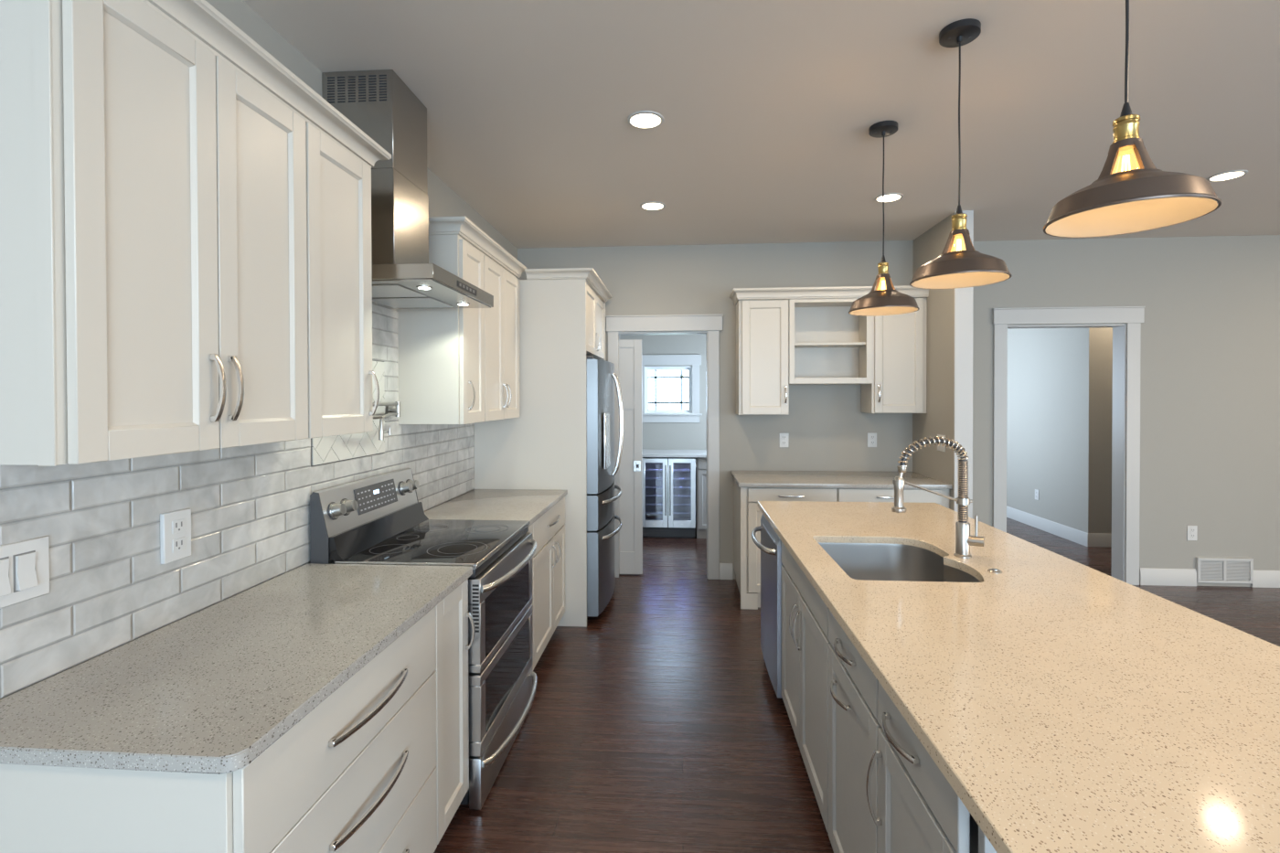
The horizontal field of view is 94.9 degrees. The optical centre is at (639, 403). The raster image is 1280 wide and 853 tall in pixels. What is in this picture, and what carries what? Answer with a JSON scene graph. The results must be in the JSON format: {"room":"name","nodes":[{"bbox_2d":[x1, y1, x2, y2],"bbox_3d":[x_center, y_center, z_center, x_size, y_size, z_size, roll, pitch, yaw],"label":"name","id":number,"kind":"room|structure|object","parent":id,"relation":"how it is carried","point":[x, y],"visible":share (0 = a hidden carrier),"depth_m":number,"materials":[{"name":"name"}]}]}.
{"room":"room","nodes":[
{"label":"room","id":0,"kind":"room"},
{"bbox_2d":[0,0,517,699],"bbox_3d":[-1.370,0.116,1.478,0.140,2.803,11.350,0,1,4],"label":"wall","id":1,"kind":"structure","parent":0,"point":[443,201],"depth_m":2.17,"materials":[{"name":"grey paint"}]},
{"bbox_2d":[0,0,308,466],"bbox_3d":[-1.125,-0.350,1.362,0.367,0.914,0.668,0,1,4],"label":"upper cabinet","id":2,"kind":"object","parent":1,"relation":"attached to","point":[154,261],"visible":1,"depth_m":1.16,"materials":[{"name":"beige paint"}]},
{"bbox_2d":[0,304,474,698],"bbox_3d":[-1.220,0.073,2.499,0.013,1.038,2.905,0,1,4],"label":"tile backsplash","id":3,"kind":"structure","parent":1,"relation":"attached to","point":[110,587],"depth_m":1.61,"materials":[{"name":"grey tile"}]},
{"bbox_2d":[0,535,49,608],"bbox_3d":[-1.301,0.352,1.236,0.016,0.127,0.092,0,1,4],"label":"light switch","id":4,"kind":"object","parent":3,"relation":"attached to","point":[25,564],"visible":1,"depth_m":1.23,"materials":[{"name":"white plastic"}]},
{"bbox_2d":[160,508,191,564],"bbox_3d":[-1.274,0.364,1.613,0.016,0.135,0.088,0,1,4],"label":"wall outlet","id":5,"kind":"object","parent":3,"relation":"attached to","point":[175,526],"visible":1,"depth_m":1.60,"materials":[{"name":"white plastic"}]},
{"bbox_2d":[171,518,184,533],"bbox_3d":[-1.268,0.338,1.613,0.003,0.035,0.039,0,1,4],"label":"receptacle","id":6,"kind":"object","parent":5,"relation":"attached to","point":[177,524],"depth_m":1.61,"materials":[{"name":"grey plastic"}]},
{"bbox_2d":[172,536,184,553],"bbox_3d":[-1.268,0.389,1.613,0.003,0.035,0.039,0,1,4],"label":"receptacle","id":7,"kind":"object","parent":5,"relation":"attached to","point":[178,542],"depth_m":1.61,"materials":[{"name":"grey plastic"}]},
{"bbox_2d":[372,401,400,439],"bbox_3d":[-1.142,0.075,2.604,0.089,0.170,0.446,0,1,-4],"label":"pot filler","id":8,"kind":"object","parent":3,"relation":"attached to","point":[390,410],"visible":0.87,"depth_m":2.64,"materials":[{"name":"silver metal"}]},
{"bbox_2d":[140,0,391,168],"bbox_3d":[-1.111,-0.843,1.534,0.373,0.066,1.138,0,1,4],"label":"crown molding","id":9,"kind":"structure","parent":1,"relation":"attached to","point":[201,21],"depth_m":1.49,"materials":[{"name":"beige paint"}]},
{"bbox_2d":[305,122,379,438],"bbox_3d":[-1.089,-0.356,1.871,0.367,0.913,0.352,0,1,4],"label":"upper cabinet","id":10,"kind":"object","parent":1,"relation":"attached to","point":[340,372],"visible":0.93,"depth_m":1.85,"materials":[{"name":"beige paint"}]},
{"bbox_2d":[321,69,493,309],"bbox_3d":[-0.973,-0.869,2.463,0.514,0.854,0.679,0,1,4],"label":"range hood","id":11,"kind":"object","parent":1,"relation":"attached to","point":[378,102],"visible":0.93,"depth_m":2.29,"materials":[{"name":"silver metal"}]},
{"bbox_2d":[416,286,432,289],"bbox_3d":[-0.831,-0.444,2.261,0.059,0.003,0.059,0,1,42],"label":"hood light","id":12,"kind":"object","parent":11,"relation":"attached to","point":[417,287],"depth_m":2.26,"materials":[{"name":"white"}]},
{"bbox_2d":[456,302,469,305],"bbox_3d":[-0.802,-0.448,2.660,0.059,0.003,0.059,-1,1,-33],"label":"hood light","id":13,"kind":"object","parent":11,"relation":"attached to","point":[457,304],"depth_m":2.64,"materials":[{"name":"white"}]},
{"bbox_2d":[396,234,484,424],"bbox_3d":[-1.005,-0.361,3.039,0.367,0.927,0.325,0,1,4],"label":"upper cabinet","id":14,"kind":"object","parent":1,"relation":"attached to","point":[441,352],"visible":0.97,"depth_m":2.88,"materials":[{"name":"beige paint"}]},
{"bbox_2d":[480,251,519,421],"bbox_3d":[-0.968,-0.366,3.544,0.367,0.927,0.686,0,1,4],"label":"upper cabinet","id":15,"kind":"object","parent":1,"relation":"attached to","point":[502,320],"visible":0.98,"depth_m":3.48,"materials":[{"name":"beige paint"}]},
{"bbox_2d":[428,216,612,302],"bbox_3d":[-0.718,-0.861,3.867,0.822,0.079,2.151,0,1,4],"label":"crown molding","id":16,"kind":"structure","parent":1,"relation":"attached to","point":[462,226],"depth_m":3.46,"materials":[{"name":"beige paint"}]},
{"bbox_2d":[619,334,706,449],"bbox_3d":[0.458,0.056,6.946,2.723,2.803,0.120,0,1,4],"label":"wall","id":17,"kind":"structure","parent":0,"point":[656,435],"depth_m":6.88,"materials":[{"name":"grey paint"}]},
{"bbox_2d":[641,354,702,422],"bbox_3d":[0.341,-0.169,6.927,0.770,0.793,0.170,0,1,4],"label":"window","id":18,"kind":"structure","parent":17,"relation":"in","point":[692,414],"depth_m":6.88,"materials":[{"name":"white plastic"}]},
{"bbox_2d":[648,370,688,409],"bbox_3d":[0.336,-0.154,6.950,0.474,0.469,0.014,0,1,4],"label":"grille","id":19,"kind":"object","parent":18,"relation":"attached to","point":[655,402],"depth_m":6.94,"materials":[{"name":"grey"}]},
{"bbox_2d":[517,240,913,579],"bbox_3d":[0.598,0.075,4.991,3.283,2.803,0.140,0,1,4],"label":"wall","id":20,"kind":"structure","parent":0,"point":[827,430],"depth_m":4.89,"materials":[{"name":"grey paint"}]},
{"bbox_2d":[618,339,642,574],"bbox_3d":[-0.408,0.462,5.062,0.858,2.008,0.042,0,1,4],"label":"door","id":21,"kind":"structure","parent":20,"relation":"in","point":[630,351],"depth_m":5.03,"materials":[{"name":"grey paint"}]},
{"bbox_2d":[605,314,723,579],"bbox_3d":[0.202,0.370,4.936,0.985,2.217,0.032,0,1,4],"label":"trim","id":22,"kind":"structure","parent":20,"relation":"attached to","point":[712,324],"depth_m":4.91,"materials":[{"name":"grey paint"}]},
{"bbox_2d":[719,563,732,579],"bbox_3d":[0.722,1.410,4.918,0.106,0.135,0.016,0,1,4],"label":"baseboard","id":23,"kind":"structure","parent":20,"relation":"attached to","point":[725,569],"depth_m":4.91,"materials":[{"name":"grey paint"}]},
{"bbox_2d":[736,299,789,415],"bbox_3d":[0.979,-0.360,4.722,0.387,0.902,0.334,0,1,4],"label":"upper cabinet","id":24,"kind":"object","parent":20,"relation":"attached to","point":[762,325],"visible":1,"depth_m":4.60,"materials":[{"name":"beige paint"}]},
{"bbox_2d":[729,285,929,305],"bbox_3d":[1.476,-0.854,4.675,1.481,0.081,0.345,0,1,4],"label":"crown molding","id":25,"kind":"structure","parent":24,"relation":"attached to","point":[841,292],"depth_m":4.53,"materials":[{"name":"beige paint"}]},
{"bbox_2d":[778,433,789,447],"bbox_3d":[1.196,0.308,4.876,0.075,0.118,0.009,0,1,4],"label":"wall outlet","id":26,"kind":"object","parent":20,"relation":"attached to","point":[784,438],"visible":1,"depth_m":4.87,"materials":[{"name":"white plastic"}]},
{"bbox_2d":[789,298,872,384],"bbox_3d":[1.490,-0.482,4.702,0.632,0.660,0.298,0,1,4],"label":"upper cabinet","id":27,"kind":"object","parent":20,"relation":"attached to","point":[828,345],"visible":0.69,"depth_m":4.83,"materials":[{"name":"beige paint"}]},
{"bbox_2d":[867,432,876,447],"bbox_3d":[1.910,0.303,4.824,0.075,0.118,0.009,0,1,4],"label":"wall outlet","id":28,"kind":"object","parent":20,"relation":"attached to","point":[871,436],"visible":1,"depth_m":4.82,"materials":[{"name":"white plastic"}]},
{"bbox_2d":[860,297,927,413],"bbox_3d":[2.010,-0.368,4.647,0.412,0.890,0.334,0,1,4],"label":"upper cabinet","id":29,"kind":"object","parent":20,"relation":"attached to","point":[898,385],"visible":0.83,"depth_m":4.52,"materials":[{"name":"beige paint"}]},
{"bbox_2d":[242,0,1279,248],"bbox_3d":[2.937,-1.343,2.181,8.750,0.080,13.500,0,1,4],"label":"ceiling","id":30,"kind":"structure","parent":0,"point":[768,108],"depth_m":2.55,"materials":[{"name":"white paint"}]},
{"bbox_2d":[627,110,664,128],"bbox_3d":[0.025,-1.298,2.697,0.172,0.007,0.172,0,1,4],"label":"recessed light","id":31,"kind":"object","parent":30,"relation":"in","point":[642,119],"visible":1,"depth_m":2.69,"materials":[{"name":"white glass"}]},
{"bbox_2d":[640,201,665,210],"bbox_3d":[0.086,-1.311,3.908,0.172,0.007,0.172,0,1,4],"label":"recessed light","id":32,"kind":"object","parent":30,"relation":"in","point":[651,205],"visible":1,"depth_m":3.90,"materials":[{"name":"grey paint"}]},
{"bbox_2d":[848,120,919,316],"bbox_3d":[1.151,-0.869,2.776,0.312,0.871,0.312,0,1,4],"label":"pendant lamp","id":33,"kind":"object","parent":30,"relation":"hanging from","point":[889,302],"visible":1,"depth_m":2.75,"materials":[{"name":"brown metal"}]},
{"bbox_2d":[877,262,888,277],"bbox_3d":[1.151,-0.630,2.778,0.049,0.068,0.049,0,1,4],"label":"socket","id":34,"kind":"object","parent":33,"relation":"attached to","point":[882,267],"depth_m":2.76,"materials":[{"name":"gold metal"}]},
{"bbox_2d":[874,192,903,202],"bbox_3d":[1.592,-1.313,3.757,0.172,0.007,0.172,0,1,4],"label":"recessed light","id":35,"kind":"object","parent":30,"relation":"in","point":[890,197],"visible":0.97,"depth_m":3.75,"materials":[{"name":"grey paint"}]},
{"bbox_2d":[909,18,1012,288],"bbox_3d":[1.113,-0.862,2.047,0.312,0.871,0.312,0,1,4],"label":"pendant lamp","id":36,"kind":"object","parent":30,"relation":"hanging from","point":[968,268],"visible":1,"depth_m":2.03,"materials":[{"name":"brown metal"}]},
{"bbox_2d":[950,213,967,235],"bbox_3d":[1.114,-0.622,2.049,0.049,0.068,0.049,0,1,4],"label":"socket","id":37,"kind":"object","parent":36,"relation":"attached to","point":[959,228],"depth_m":2.03,"materials":[{"name":"gold metal"}]},
{"bbox_2d":[1043,0,1221,237],"bbox_3d":[1.107,-0.854,1.335,0.312,0.871,0.312,0,1,4],"label":"pendant lamp","id":38,"kind":"object","parent":30,"relation":"hanging from","point":[1146,197],"visible":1,"depth_m":1.33,"materials":[{"name":"brown metal"}]},
{"bbox_2d":[1112,114,1140,151],"bbox_3d":[1.108,-0.615,1.338,0.049,0.068,0.049,0,1,4],"label":"socket","id":39,"kind":"object","parent":38,"relation":"attached to","point":[1126,138],"depth_m":1.32,"materials":[{"name":"gold metal"}]},
{"bbox_2d":[1206,170,1247,181],"bbox_3d":[3.396,-1.313,3.397,0.172,0.007,0.172,0,1,4],"label":"recessed light","id":40,"kind":"object","parent":30,"relation":"in","point":[1230,175],"visible":0.98,"depth_m":3.39,"materials":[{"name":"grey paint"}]},
{"bbox_2d":[433,517,1279,852],"bbox_3d":[2.944,1.530,2.210,8.750,0.060,13.500,0,1,4],"label":"floor","id":41,"kind":"structure","parent":0,"point":[658,724],"depth_m":2.67,"materials":[{"name":"brown wood"}]},
{"bbox_2d":[0,606,437,852],"bbox_3d":[-0.962,1.075,1.468,0.653,0.883,0.832,0,1,4],"label":"base cabinet","id":42,"kind":"object","parent":41,"relation":"on","point":[357,773],"visible":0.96,"depth_m":1.19,"materials":[{"name":"beige paint"}]},
{"bbox_2d":[0,563,472,774],"bbox_3d":[-0.965,0.616,1.594,0.632,0.030,1.138,0,1,4],"label":"countertop","id":43,"kind":"structure","parent":42,"relation":"on","point":[209,690],"depth_m":1.29,"materials":[{"name":"grey stone"}]},
{"bbox_2d":[309,468,537,810],"bbox_3d":[-0.843,0.916,2.543,0.720,1.178,0.753,0,1,4],"label":"range","id":44,"kind":"object","parent":41,"relation":"on","point":[380,519],"visible":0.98,"depth_m":2.38,"materials":[{"name":"silver metal"}]},
{"bbox_2d":[332,519,530,569],"bbox_3d":[-0.844,0.594,2.539,0.550,0.023,0.753,0,1,4],"label":"cooktop","id":45,"kind":"object","parent":44,"relation":"in","point":[419,542],"depth_m":2.43,"materials":[{"name":"black glass"}]},
{"bbox_2d":[434,578,475,844],"bbox_3d":[-0.924,1.069,2.022,0.649,0.883,0.278,0,1,4],"label":"base cabinet","id":46,"kind":"object","parent":41,"relation":"on","point":[452,614],"visible":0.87,"depth_m":2.00,"materials":[{"name":"beige paint"}]},
{"bbox_2d":[474,278,605,627],"bbox_3d":[-0.688,0.330,4.419,0.791,2.312,0.994,0,1,4],"label":"refrigerator surround","id":47,"kind":"object","parent":41,"relation":"on","point":[562,322],"visible":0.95,"depth_m":3.91,"materials":[{"name":"beige paint"}]},
{"bbox_2d":[527,496,565,671],"bbox_3d":[-0.823,1.055,3.433,0.649,0.883,1.003,0,1,4],"label":"base cabinet","id":48,"kind":"object","parent":41,"relation":"on","point":[548,603],"visible":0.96,"depth_m":3.45,"materials":[{"name":"beige paint"}]},
{"bbox_2d":[424,489,567,526],"bbox_3d":[-0.833,0.597,3.428,0.632,0.030,1.007,0,1,4],"label":"countertop","id":49,"kind":"structure","parent":48,"relation":"on","point":[529,505],"depth_m":3.36,"materials":[{"name":"grey stone"}]},
{"bbox_2d":[586,355,623,616],"bbox_3d":[-0.588,0.583,4.415,0.932,1.806,0.920,0,1,4],"label":"refrigerator","id":50,"kind":"object","parent":41,"relation":"on","point":[601,378],"visible":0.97,"depth_m":4.00,"materials":[{"name":"grey metal"}]},
{"bbox_2d":[642,457,695,537],"bbox_3d":[0.320,1.022,6.580,0.600,0.878,0.609,0,1,4],"label":"wine cooler","id":51,"kind":"object","parent":41,"relation":"on","point":[668,483],"visible":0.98,"depth_m":6.37,"materials":[{"name":"silver metal"}]},
{"bbox_2d":[642,528,695,536],"bbox_3d":[0.306,1.406,6.380,0.590,0.085,0.038,0,1,4],"label":"grille","id":52,"kind":"object","parent":51,"relation":"attached to","point":[646,532],"depth_m":6.36,"materials":[{"name":"grey plastic"}]},
{"bbox_2d":[695,457,706,538],"bbox_3d":[1.003,1.019,6.563,0.745,0.882,0.575,0,1,4],"label":"base cabinet","id":53,"kind":"object","parent":41,"relation":"on","point":[700,462],"visible":0.19,"depth_m":6.31,"materials":[{"name":"grey paint"}]},
{"bbox_2d":[751,513,783,698],"bbox_3d":[0.956,1.056,3.087,0.720,0.878,0.600,0,1,4],"label":"dishwasher","id":54,"kind":"object","parent":41,"relation":"on","point":[770,546],"visible":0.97,"depth_m":2.95,"materials":[{"name":"grey metal"}]},
{"bbox_2d":[733,479,836,609],"bbox_3d":[1.088,1.039,4.528,0.682,0.883,0.731,0,1,4],"label":"base cabinet","id":55,"kind":"object","parent":41,"relation":"on","point":[747,516],"visible":0.37,"depth_m":4.22,"materials":[{"name":"beige paint"}]},
{"bbox_2d":[730,470,952,489],"bbox_3d":[1.469,0.581,4.500,1.476,0.030,0.724,0,1,4],"label":"countertop","id":56,"kind":"structure","parent":55,"relation":"on","point":[812,479],"depth_m":4.35,"materials":[{"name":"grey stone"}]},
{"bbox_2d":[781,541,830,832],"bbox_3d":[0.940,1.062,2.331,0.664,0.883,0.893,0,1,4],"label":"base cabinet","id":57,"kind":"object","parent":41,"relation":"on","point":[805,614],"visible":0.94,"depth_m":2.26,"materials":[{"name":"grey wood"}]},
{"bbox_2d":[757,501,1279,852],"bbox_3d":[1.101,0.607,2.035,1.017,0.030,2.805,0,1,4],"label":"countertop","id":58,"kind":"structure","parent":57,"relation":"on","point":[1069,706],"depth_m":1.24,"materials":[{"name":"beige stone"}]},
{"bbox_2d":[817,542,980,582],"bbox_3d":[0.973,0.720,2.268,0.495,0.201,0.662,0,1,4],"label":"sink","id":59,"kind":"object","parent":58,"relation":"in","point":[862,561],"visible":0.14,"depth_m":2.57,"materials":[{"name":"silver metal"}]},
{"bbox_2d":[891,436,984,558],"bbox_3d":[1.141,0.358,2.252,0.340,0.462,0.081,0,1,4],"label":"kitchen faucet","id":60,"kind":"object","parent":58,"relation":"on","point":[964,540],"visible":1,"depth_m":2.25,"materials":[{"name":"silver metal"}]},
{"bbox_2d":[987,568,1002,573],"bbox_3d":[1.244,0.587,2.057,0.044,0.009,0.044,0,1,4],"label":"switch","id":61,"kind":"object","parent":58,"relation":"on","point":[993,570],"visible":1,"depth_m":2.05,"materials":[{"name":"silver metal"}]},
{"bbox_2d":[828,608,881,852],"bbox_3d":[0.890,1.069,1.645,0.664,0.883,0.482,0,1,4],"label":"base cabinet","id":62,"kind":"object","parent":41,"relation":"on","point":[853,724],"visible":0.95,"depth_m":1.68,"materials":[{"name":"grey wood"}]},
{"bbox_2d":[836,488,949,508],"bbox_3d":[1.817,1.038,4.476,0.778,0.883,0.731,0,1,4],"label":"base cabinet","id":63,"kind":"object","parent":41,"relation":"on","point":[843,495],"visible":0.16,"depth_m":4.14,"materials":[{"name":"beige paint"}]},
{"bbox_2d":[866,680,997,852],"bbox_3d":[0.857,1.073,1.179,0.664,0.883,0.452,0,1,4],"label":"base cabinet","id":64,"kind":"object","parent":41,"relation":"on","point":[919,811],"visible":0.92,"depth_m":1.21,"materials":[{"name":"grey wood"}]},
{"bbox_3d":[-0.448,1.021,6.668,0.925,0.882,0.575,0,1,4],"label":"base cabinet","id":65,"kind":"object","parent":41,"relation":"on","visible":0},
{"bbox_2d":[642,448,706,457],"bbox_3d":[0.235,0.562,6.598,2.300,0.030,0.613,0,1,4],"label":"countertop","id":66,"kind":"structure","parent":65,"relation":"on","point":[646,453],"depth_m":6.44,"materials":[{"name":"grey stone"}]},
{"bbox_2d":[912,212,954,510],"bbox_3d":[2.264,0.076,4.530,0.105,2.803,0.960,0,1,4],"label":"wall","id":67,"kind":"structure","parent":0,"point":[938,419],"depth_m":4.34,"materials":[{"name":"grey paint"}]},
{"bbox_2d":[937,434,945,451],"bbox_3d":[2.188,0.290,4.270,0.009,0.120,0.125,0,1,4],"label":"light switch","id":68,"kind":"object","parent":67,"relation":"attached to","point":[940,447],"visible":0.64,"depth_m":4.26,"materials":[{"name":"white plastic"}]},
{"bbox_2d":[953,210,973,518],"bbox_3d":[2.229,0.081,4.046,0.121,2.803,0.012,0,1,4],"label":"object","id":69,"kind":"structure","parent":67,"relation":"attached to","point":[964,297],"depth_m":4.04,"materials":[{"name":"grey paint"}]},
{"bbox_2d":[1006,327,1100,533],"bbox_3d":[4.702,0.042,7.312,0.110,2.803,2.740,0,1,4],"label":"wall","id":70,"kind":"structure","parent":0,"point":[1054,374],"depth_m":6.47,"materials":[{"name":"grey paint"}]},
{"bbox_2d":[1034,489,1038,500],"bbox_3d":[4.609,1.063,6.818,0.009,0.118,0.075,0,1,4],"label":"wall outlet","id":71,"kind":"object","parent":70,"relation":"attached to","point":[1036,490],"visible":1,"depth_m":6.81,"materials":[{"name":"white plastic"}]},
{"bbox_2d":[1099,327,1112,533],"bbox_3d":[6.049,0.053,5.902,2.780,2.803,0.120,0,1,4],"label":"wall","id":72,"kind":"structure","parent":0,"point":[1106,333],"depth_m":5.94,"materials":[{"name":"grey paint"}]},
{"bbox_2d":[1006,506,1111,547],"bbox_3d":[6.033,1.374,7.217,2.806,0.135,2.746,0,1,4],"label":"baseboard","id":73,"kind":"structure","parent":72,"relation":"attached to","point":[1088,539],"depth_m":6.35,"materials":[{"name":"grey paint"}]},
{"bbox_2d":[972,234,1279,586],"bbox_3d":[4.846,0.068,4.750,5.015,2.803,0.130,0,1,4],"label":"wall","id":74,"kind":"structure","parent":0,"point":[1210,349],"depth_m":4.72,"materials":[{"name":"grey paint"}]},
{"bbox_2d":[1006,323,1126,581],"bbox_3d":[3.471,0.416,4.853,0.935,2.110,0.134,0,1,4],"label":"trim","id":75,"kind":"structure","parent":74,"relation":"attached to","point":[1119,331],"depth_m":4.81,"materials":[{"name":"grey paint"}]},
{"bbox_2d":[992,306,1145,585],"bbox_3d":[3.472,0.347,4.771,1.168,2.250,0.032,0,1,4],"label":"trim","id":76,"kind":"structure","parent":74,"relation":"attached to","point":[1133,316],"depth_m":4.74,"materials":[{"name":"grey paint"}]},
{"bbox_2d":[1139,567,1196,586],"bbox_3d":[4.257,1.403,4.734,0.428,0.135,0.016,0,1,4],"label":"baseboard","id":77,"kind":"structure","parent":74,"relation":"attached to","point":[1147,576],"depth_m":4.73,"materials":[{"name":"grey paint"}]},
{"bbox_2d":[1186,525,1197,540],"bbox_3d":[4.442,1.045,4.720,0.075,0.118,0.009,0,1,4],"label":"wall outlet","id":78,"kind":"object","parent":74,"relation":"attached to","point":[1192,530],"visible":1,"depth_m":4.72,"materials":[{"name":"white plastic"}]},
{"bbox_2d":[1195,557,1253,584],"bbox_3d":[4.679,1.340,4.699,0.415,0.200,0.022,0,1,4],"label":"air vent","id":79,"kind":"object","parent":74,"relation":"in","point":[1209,570],"visible":1,"depth_m":4.70,"materials":[{"name":"white metal"}]},
{"bbox_2d":[1250,569,1279,587],"bbox_3d":[6.116,1.400,4.600,2.464,0.135,0.016,0,1,4],"label":"baseboard","id":80,"kind":"structure","parent":74,"relation":"attached to","point":[1262,579],"depth_m":4.67,"materials":[{"name":"grey paint"}]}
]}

